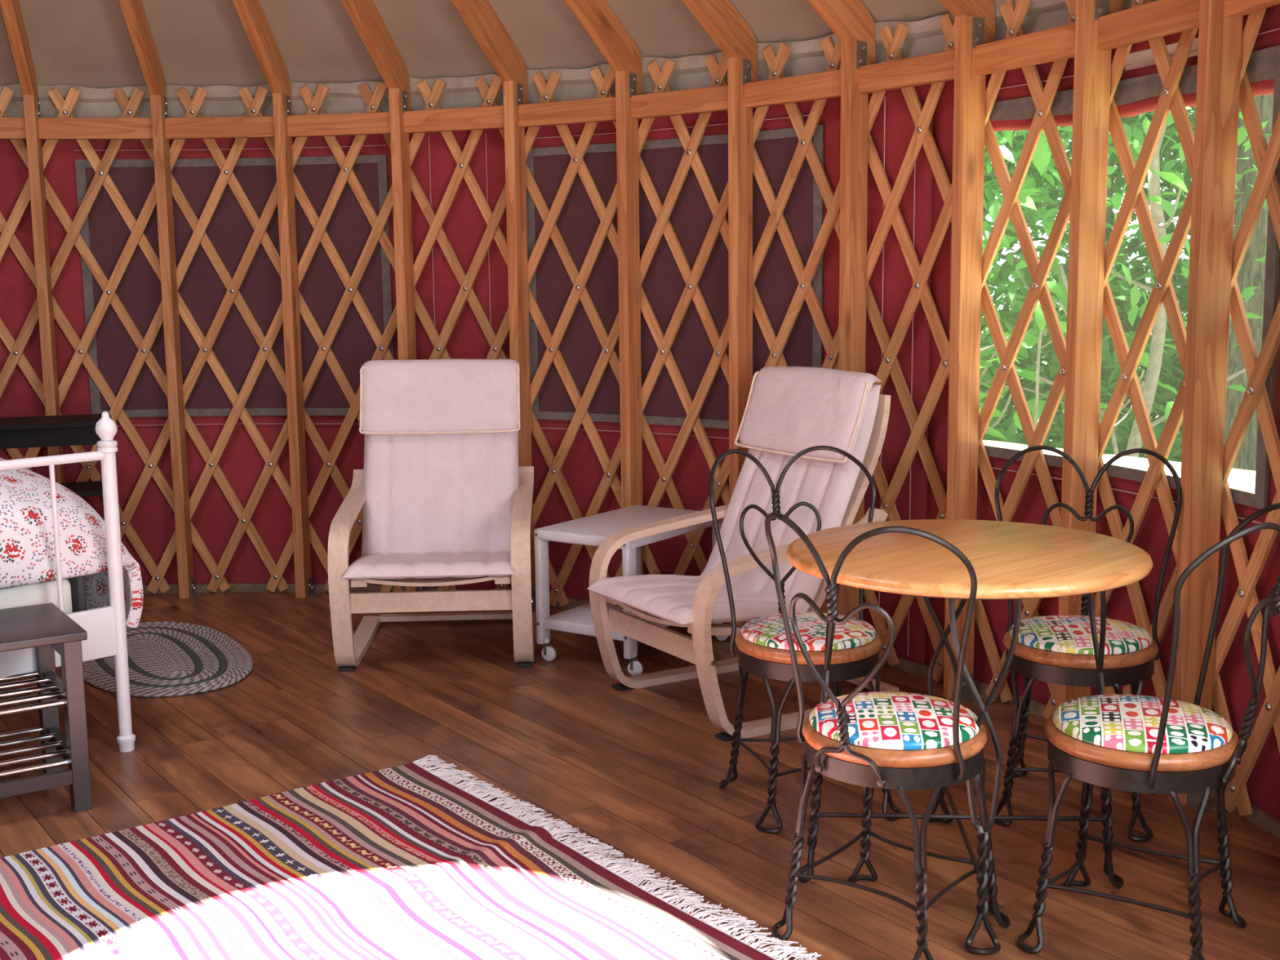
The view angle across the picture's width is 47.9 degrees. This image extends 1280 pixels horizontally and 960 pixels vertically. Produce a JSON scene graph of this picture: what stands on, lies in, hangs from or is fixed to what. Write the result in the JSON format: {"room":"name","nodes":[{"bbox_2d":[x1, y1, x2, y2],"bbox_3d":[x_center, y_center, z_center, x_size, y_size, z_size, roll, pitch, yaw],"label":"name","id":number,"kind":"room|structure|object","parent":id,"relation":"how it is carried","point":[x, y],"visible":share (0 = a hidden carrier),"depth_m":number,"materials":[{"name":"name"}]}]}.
{"room":"traditional dwelling","nodes":[
{"label":"traditional dwelling","id":0,"kind":"room"},
{"bbox_2d":[0,83,933,664],"bbox_3d":[-1.439,-0.390,5.331,4.854,1.915,1.096,0,8,7],"label":"wall","id":1,"kind":"structure","parent":0,"point":[891,282],"depth_m":5.66,"materials":[{"name":"red fabric"}]},
{"bbox_2d":[74,145,394,426],"bbox_3d":[-1.612,-0.771,5.797,1.249,1.102,0.071,0,8,3],"label":"window","id":2,"kind":"structure","parent":1,"relation":"in","point":[104,231],"depth_m":5.80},
{"bbox_2d":[525,113,823,439],"bbox_3d":[0.108,-0.708,5.202,1.279,1.102,0.073,5,10,35],"label":"window","id":3,"kind":"structure","parent":1,"relation":"in","point":[578,222],"depth_m":5.24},
{"bbox_2d":[0,0,1157,117],"bbox_3d":[-1.776,-1.861,2.411,6.627,1.840,6.627,-5,9,-25],"label":"ceiling","id":4,"kind":"structure","parent":0,"point":[96,49],"depth_m":5.33,"materials":[{"name":"fabric"}]},
{"bbox_2d":[0,591,1279,959],"bbox_3d":[-1.742,0.956,2.808,6.600,0.080,6.600,-6,10,-33],"label":"floor","id":5,"kind":"structure","parent":0,"point":[639,772],"depth_m":3.68,"materials":[{"name":"brown wood"}]},
{"bbox_2d":[0,602,92,812],"bbox_3d":[-1.795,0.602,3.431,0.860,0.448,0.385,-6,10,-33],"label":"bench","id":6,"kind":"object","parent":5,"relation":"on","point":[46,628],"visible":1,"depth_m":3.52,"materials":[{"name":"black paint"}]},
{"bbox_2d":[0,413,111,519],"bbox_3d":[-2.250,0.156,5.478,0.500,0.772,0.330,-4,9,-21],"label":"side table","id":7,"kind":"object","parent":5,"relation":"on","point":[68,429],"visible":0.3,"depth_m":5.33,"materials":[{"name":"black paint"}]},
{"bbox_2d":[59,480,102,497],"bbox_3d":[-2.251,0.043,5.462,0.450,0.020,0.280,-4,9,-21],"label":"shelf","id":8,"kind":"object","parent":7,"relation":"attached to","point":[93,488],"depth_m":5.47,"materials":[{"name":"black paint"}]},
{"bbox_2d":[0,411,135,752],"bbox_3d":[-2.631,0.140,4.071,2.036,1.204,1.476,7,11,43],"label":"frame","id":9,"kind":"object","parent":5,"relation":"on","point":[105,627],"visible":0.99,"depth_m":3.87,"materials":[{"name":"white metal"}]},
{"bbox_2d":[0,575,86,613],"bbox_3d":[-2.656,0.332,4.128,1.900,0.230,1.360,7,11,43],"label":"mattress","id":10,"kind":"object","parent":9,"relation":"on","point":[73,588],"visible":0.18,"depth_m":3.87,"materials":[{"name":"white fabric"}]},
{"bbox_2d":[0,457,142,627],"bbox_3d":[-2.459,0.152,4.078,1.674,0.562,1.421,7,11,43],"label":"quilt","id":11,"kind":"object","parent":10,"relation":"on","point":[27,544],"visible":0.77,"depth_m":3.88,"materials":[{"name":"fabric"}]},
{"bbox_2d":[82,621,253,697],"bbox_3d":[-1.656,0.604,4.956,0.576,0.014,1.059,-5,9,-29],"label":"braided rug","id":12,"kind":"object","parent":5,"relation":"on","point":[166,659],"visible":0.81,"depth_m":4.84,"materials":[{"name":"grey fabric"}]},
{"bbox_2d":[0,755,821,959],"bbox_3d":[-0.798,0.908,2.719,1.837,0.017,1.606,-7,10,-36],"label":"striped kilim","id":13,"kind":"object","parent":5,"relation":"on","point":[403,862],"visible":1,"depth_m":3.03,"materials":[{"name":"fabric"}]},
{"bbox_2d":[328,359,536,671],"bbox_3d":[-0.698,0.096,4.979,0.660,0.996,0.782,-1,8,-3],"label":"armchair","id":14,"kind":"object","parent":5,"relation":"on","point":[442,491],"visible":1,"depth_m":5.07,"materials":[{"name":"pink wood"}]},
{"bbox_2d":[342,431,519,580],"bbox_3d":[-0.697,-0.024,4.921,0.550,0.671,0.700,-1,8,-3],"label":"seat cushion","id":15,"kind":"object","parent":14,"relation":"on","point":[437,504],"depth_m":5.06,"materials":[{"name":"fabric"}]},
{"bbox_2d":[533,505,728,675],"bbox_3d":[-0.014,0.364,4.949,0.412,0.453,0.609,5,10,34],"label":"trolley","id":16,"kind":"object","parent":5,"relation":"on","point":[593,530],"visible":0.61,"depth_m":4.81,"materials":[{"name":"white metal"}]},
{"bbox_2d":[542,597,670,641],"bbox_3d":[-0.024,0.457,4.969,0.355,0.036,0.580,5,10,34],"label":"shelf","id":17,"kind":"object","parent":16,"relation":"attached to","point":[578,620],"depth_m":4.80,"materials":[{"name":"white metal"}]},
{"bbox_2d":[533,505,724,549],"bbox_3d":[-0.027,0.157,4.927,0.385,0.036,0.600,5,10,34],"label":"tray","id":18,"kind":"object","parent":16,"relation":"on","point":[592,531],"depth_m":4.83,"materials":[{"name":"white metal"}]},
{"bbox_2d":[586,366,901,742],"bbox_3d":[0.310,0.173,4.337,0.782,1.000,0.660,-5,9,-30],"label":"armchair","id":19,"kind":"object","parent":5,"relation":"on","point":[790,411],"visible":0.91,"depth_m":4.28,"materials":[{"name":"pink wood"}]},
{"bbox_2d":[586,384,880,626],"bbox_3d":[0.273,0.052,4.298,0.700,0.671,0.550,-5,9,-30],"label":"seat cushion","id":20,"kind":"object","parent":19,"relation":"on","point":[779,422],"depth_m":4.29,"materials":[{"name":"fabric"}]},
{"bbox_2d":[708,445,901,833],"bbox_3d":[0.397,0.362,3.507,0.431,0.848,0.431,-3,8,-14],"label":"chair","id":21,"kind":"object","parent":5,"relation":"on","point":[764,637],"visible":0.67,"depth_m":3.40,"materials":[{"name":"metal"}]},
{"bbox_2d":[764,512,1010,959],"bbox_3d":[0.469,0.468,2.752,0.431,0.848,0.431,6,10,39],"label":"chair","id":22,"kind":"object","parent":5,"relation":"on","point":[905,732],"visible":0.98,"depth_m":2.66,"materials":[{"name":"black metal"}]},
{"bbox_2d":[786,519,1153,955],"bbox_3d":[0.671,0.495,3.009,0.730,0.718,0.730,-8,11,-42],"label":"round table","id":23,"kind":"object","parent":5,"relation":"on","point":[1010,560],"visible":0.74,"depth_m":2.86,"materials":[{"name":"brown wood"}]},
{"bbox_2d":[994,445,1182,841],"bbox_3d":[1.052,0.363,3.444,0.431,0.848,0.431,2,9,20],"label":"chair","id":24,"kind":"object","parent":5,"relation":"on","point":[1059,649],"visible":0.76,"depth_m":3.36,"materials":[{"name":"metal"}]},
{"bbox_2d":[1017,502,1279,959],"bbox_3d":[0.980,0.466,2.723,0.431,0.848,0.431,4,9,32],"label":"chair","id":25,"kind":"object","parent":5,"relation":"on","point":[1156,739],"visible":1,"depth_m":2.65,"materials":[{"name":"metal"}]},
{"bbox_2d":[0,0,1279,816],"bbox_3d":[-0.832,-0.306,4.075,6.434,2.038,3.040,4,10,33],"label":"wall","id":26,"kind":"structure","parent":0,"point":[1266,157],"depth_m":5.11,"materials":[{"name":"brown wood"}]},
{"bbox_2d":[0,0,1279,810],"bbox_3d":[-0.723,-0.305,4.212,6.286,2.001,2.641,5,10,33],"label":"wall frame","id":27,"kind":"object","parent":26,"relation":"attached to","point":[1091,40],"visible":0.73,"depth_m":4.52,"materials":[{"name":"brown wood"}]},
{"bbox_2d":[142,582,1279,839],"bbox_3d":[-0.644,0.696,4.222,6.436,0.054,2.864,5,10,37],"label":"baseboard","id":28,"kind":"structure","parent":26,"relation":"attached to","point":[1261,818],"depth_m":4.70,"materials":[{"name":"brown wood"}]},
{"bbox_2d":[924,4,1279,820],"bbox_3d":[1.007,0.016,2.239,0.917,1.915,4.510,1,8,9],"label":"wall","id":29,"kind":"structure","parent":0,"point":[1263,784],"depth_m":3.83,"materials":[{"name":"red fabric"}]},
{"bbox_2d":[946,27,1279,523],"bbox_3d":[1.237,-0.526,3.820,0.126,1.102,1.269,-4,9,-22],"label":"window","id":30,"kind":"structure","parent":29,"relation":"in","point":[1134,96],"depth_m":3.52,"materials":[{"name":"white plastic"}]},
{"bbox_2d":[982,440,1255,493],"bbox_3d":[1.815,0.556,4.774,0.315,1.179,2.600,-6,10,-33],"label":"window sill","id":31,"kind":"structure","parent":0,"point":[1238,479],"depth_m":4.84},
{"label":"outside","id":32,"kind":"structure","parent":0,"visible":0},
{"label":"ground","id":33,"kind":"structure","parent":32,"visible":0},
{"bbox_2d":[979,331,1007,381],"bbox_3d":[1.535,0.052,7.030,0.558,1.554,0.121,6,11,41],"label":"bare branch","id":34,"kind":"object","parent":33,"relation":"on","point":[993,356],"visible":0.07,"depth_m":6.79,"materials":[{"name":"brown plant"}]},
{"bbox_2d":[985,393,1011,433],"bbox_3d":[1.557,-0.035,6.735,0.233,1.809,1.076,0,8,4],"label":"bare branch","id":35,"kind":"object","parent":33,"relation":"on","point":[997,422],"visible":0.14,"depth_m":6.34,"materials":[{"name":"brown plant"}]},
{"bbox_2d":[983,133,1013,230],"bbox_3d":[1.188,-1.608,9.885,2.603,4.077,2.683,-8,11,-40],"label":"leafy tree","id":36,"kind":"object","parent":33,"relation":"on","point":[986,158],"visible":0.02,"depth_m":9.46,"materials":[{"name":"green plant"}]},
{"bbox_2d":[978,399,1024,440],"bbox_3d":[1.478,0.117,8.003,1.589,1.341,1.577,-6,10,-33],"label":"shrub","id":37,"kind":"object","parent":33,"relation":"on","point":[1009,421],"visible":0.02,"depth_m":7.84,"materials":[{"name":"green plant"}]},
{"bbox_2d":[979,373,1061,442],"bbox_3d":[2.156,-0.198,9.849,1.630,1.300,1.602,-6,10,-33],"label":"shrub","id":38,"kind":"object","parent":33,"relation":"on","point":[981,385],"visible":0.02,"depth_m":9.67,"materials":[{"name":"green plant"}]},
{"bbox_2d":[979,247,1067,440],"bbox_3d":[2.295,-0.868,11.613,2.827,2.367,2.814,-6,10,-33],"label":"shrub","id":39,"kind":"object","parent":33,"relation":"on","point":[1050,354],"visible":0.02,"depth_m":11.09,"materials":[{"name":"green plant"}]},
{"bbox_2d":[1014,267,1064,428],"bbox_3d":[1.764,-0.030,6.527,0.234,1.852,0.706,-1,8,-6],"label":"bare branch","id":40,"kind":"object","parent":33,"relation":"on","point":[1044,331],"visible":0.42,"depth_m":6.13,"materials":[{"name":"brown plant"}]},
{"bbox_2d":[980,125,1110,344],"bbox_3d":[1.435,-1.231,7.956,2.309,3.847,2.033,-6,10,-33],"label":"sapling","id":41,"kind":"object","parent":33,"relation":"on","point":[996,268],"visible":0.05,"depth_m":7.79,"materials":[{"name":"green plant"}]},
{"bbox_2d":[982,116,1132,253],"bbox_3d":[2.229,-2.506,10.895,3.738,5.543,3.697,4,9,29],"label":"leafy tree","id":42,"kind":"object","parent":33,"relation":"on","point":[1009,163],"visible":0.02,"depth_m":10.54,"materials":[{"name":"green plant"}]},
{"bbox_2d":[978,115,1177,441],"bbox_3d":[1.401,-0.912,6.611,1.836,3.586,1.918,-6,10,-33],"label":"foliage","id":43,"kind":"object","parent":33,"relation":"on","point":[1041,159],"visible":0.08,"depth_m":6.37,"materials":[{"name":"green plant"}]},
{"bbox_2d":[980,233,1186,444],"bbox_3d":[4.130,-1.100,13.257,2.777,2.345,2.877,-6,10,-33],"label":"shrub","id":44,"kind":"object","parent":33,"relation":"on","point":[1131,263],"visible":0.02,"depth_m":13.09,"materials":[{"name":"green plant"}]},
{"bbox_2d":[980,228,1188,456],"bbox_3d":[3.698,-0.778,11.055,2.711,2.351,2.844,-6,10,-33],"label":"shrub","id":45,"kind":"object","parent":33,"relation":"on","point":[1123,317],"visible":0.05,"depth_m":10.86,"materials":[{"name":"green plant"}]},
{"bbox_2d":[979,213,1190,458],"bbox_3d":[3.000,-0.526,9.265,2.837,2.352,2.747,-6,10,-33],"label":"shrub","id":46,"kind":"object","parent":33,"relation":"on","point":[1108,351],"visible":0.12,"depth_m":8.96,"materials":[{"name":"green plant"}]},
{"bbox_2d":[988,382,1182,462],"bbox_3d":[2.432,0.099,7.792,1.529,1.282,1.516,-1,8,1],"label":"shrub","id":47,"kind":"object","parent":33,"relation":"on","point":[1120,438],"visible":0.07,"depth_m":7.79,"materials":[{"name":"green plant"}]},
{"bbox_2d":[982,106,1195,401],"bbox_3d":[2.964,-2.184,9.254,3.587,5.341,3.580,-6,10,-33],"label":"leafy tree","id":48,"kind":"object","parent":33,"relation":"on","point":[1117,174],"visible":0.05,"depth_m":9.18,"materials":[{"name":"green plant"}]},
{"bbox_2d":[986,110,1194,235],"bbox_3d":[2.857,-3.136,12.927,4.600,6.201,4.746,-6,10,-33],"label":"leafy tree","id":49,"kind":"object","parent":33,"relation":"on","point":[1069,146],"visible":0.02,"depth_m":12.21,"materials":[{"name":"green plant"}]},
{"bbox_2d":[1039,368,1145,454],"bbox_3d":[1.988,0.096,6.686,0.140,1.553,0.756,-5,9,-25],"label":"bare branch","id":50,"kind":"object","parent":33,"relation":"on","point":[1102,412],"visible":0.21,"depth_m":6.33,"materials":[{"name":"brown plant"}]},
{"bbox_2d":[1006,106,1195,312],"bbox_3d":[4.492,-2.881,10.945,4.687,6.213,4.626,-8,11,-43],"label":"leafy tree","id":51,"kind":"object","parent":33,"relation":"on","point":[1188,110],"visible":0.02,"depth_m":10.92,"materials":[{"name":"green plant"}]},
{"bbox_2d":[1057,266,1144,426],"bbox_3d":[1.909,0.010,6.221,0.154,1.855,0.539,-4,9,-23],"label":"bare branch","id":52,"kind":"object","parent":33,"relation":"on","point":[1061,269],"visible":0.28,"depth_m":6.31,"materials":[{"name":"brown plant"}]},
{"bbox_2d":[982,106,1271,457],"bbox_3d":[2.364,-1.076,6.495,1.868,3.929,1.833,-6,10,-33],"label":"sapling","id":53,"kind":"object","parent":33,"relation":"on","point":[1153,363],"visible":0.22,"depth_m":6.47,"materials":[{"name":"green plant"}]},
{"bbox_2d":[1102,227,1191,445],"bbox_3d":[4.183,-0.559,9.618,2.798,2.364,2.747,-6,10,-33],"label":"shrub","id":54,"kind":"object","parent":33,"relation":"on","point":[1126,327],"visible":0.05,"depth_m":9.49,"materials":[{"name":"green plant"}]},
{"bbox_2d":[1113,106,1195,215],"bbox_3d":[4.451,-2.140,8.932,3.602,5.303,3.548,-6,10,-33],"label":"leafy tree","id":55,"kind":"object","parent":33,"relation":"on","point":[1166,156],"visible":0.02,"depth_m":9.18,"materials":[{"name":"green plant"}]},
{"bbox_2d":[1125,281,1188,461],"bbox_3d":[4.269,-0.350,8.128,2.861,2.392,2.914,-6,10,-33],"label":"shrub","id":56,"kind":"object","parent":33,"relation":"on","point":[1171,352],"visible":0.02,"depth_m":8.55,"materials":[{"name":"green plant"}]},
{"bbox_2d":[1223,93,1273,471],"bbox_3d":[2.922,-1.554,6.880,0.275,4.764,0.532,3,9,23],"label":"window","id":57,"kind":"structure","parent":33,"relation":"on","point":[1251,273],"depth_m":6.87,"materials":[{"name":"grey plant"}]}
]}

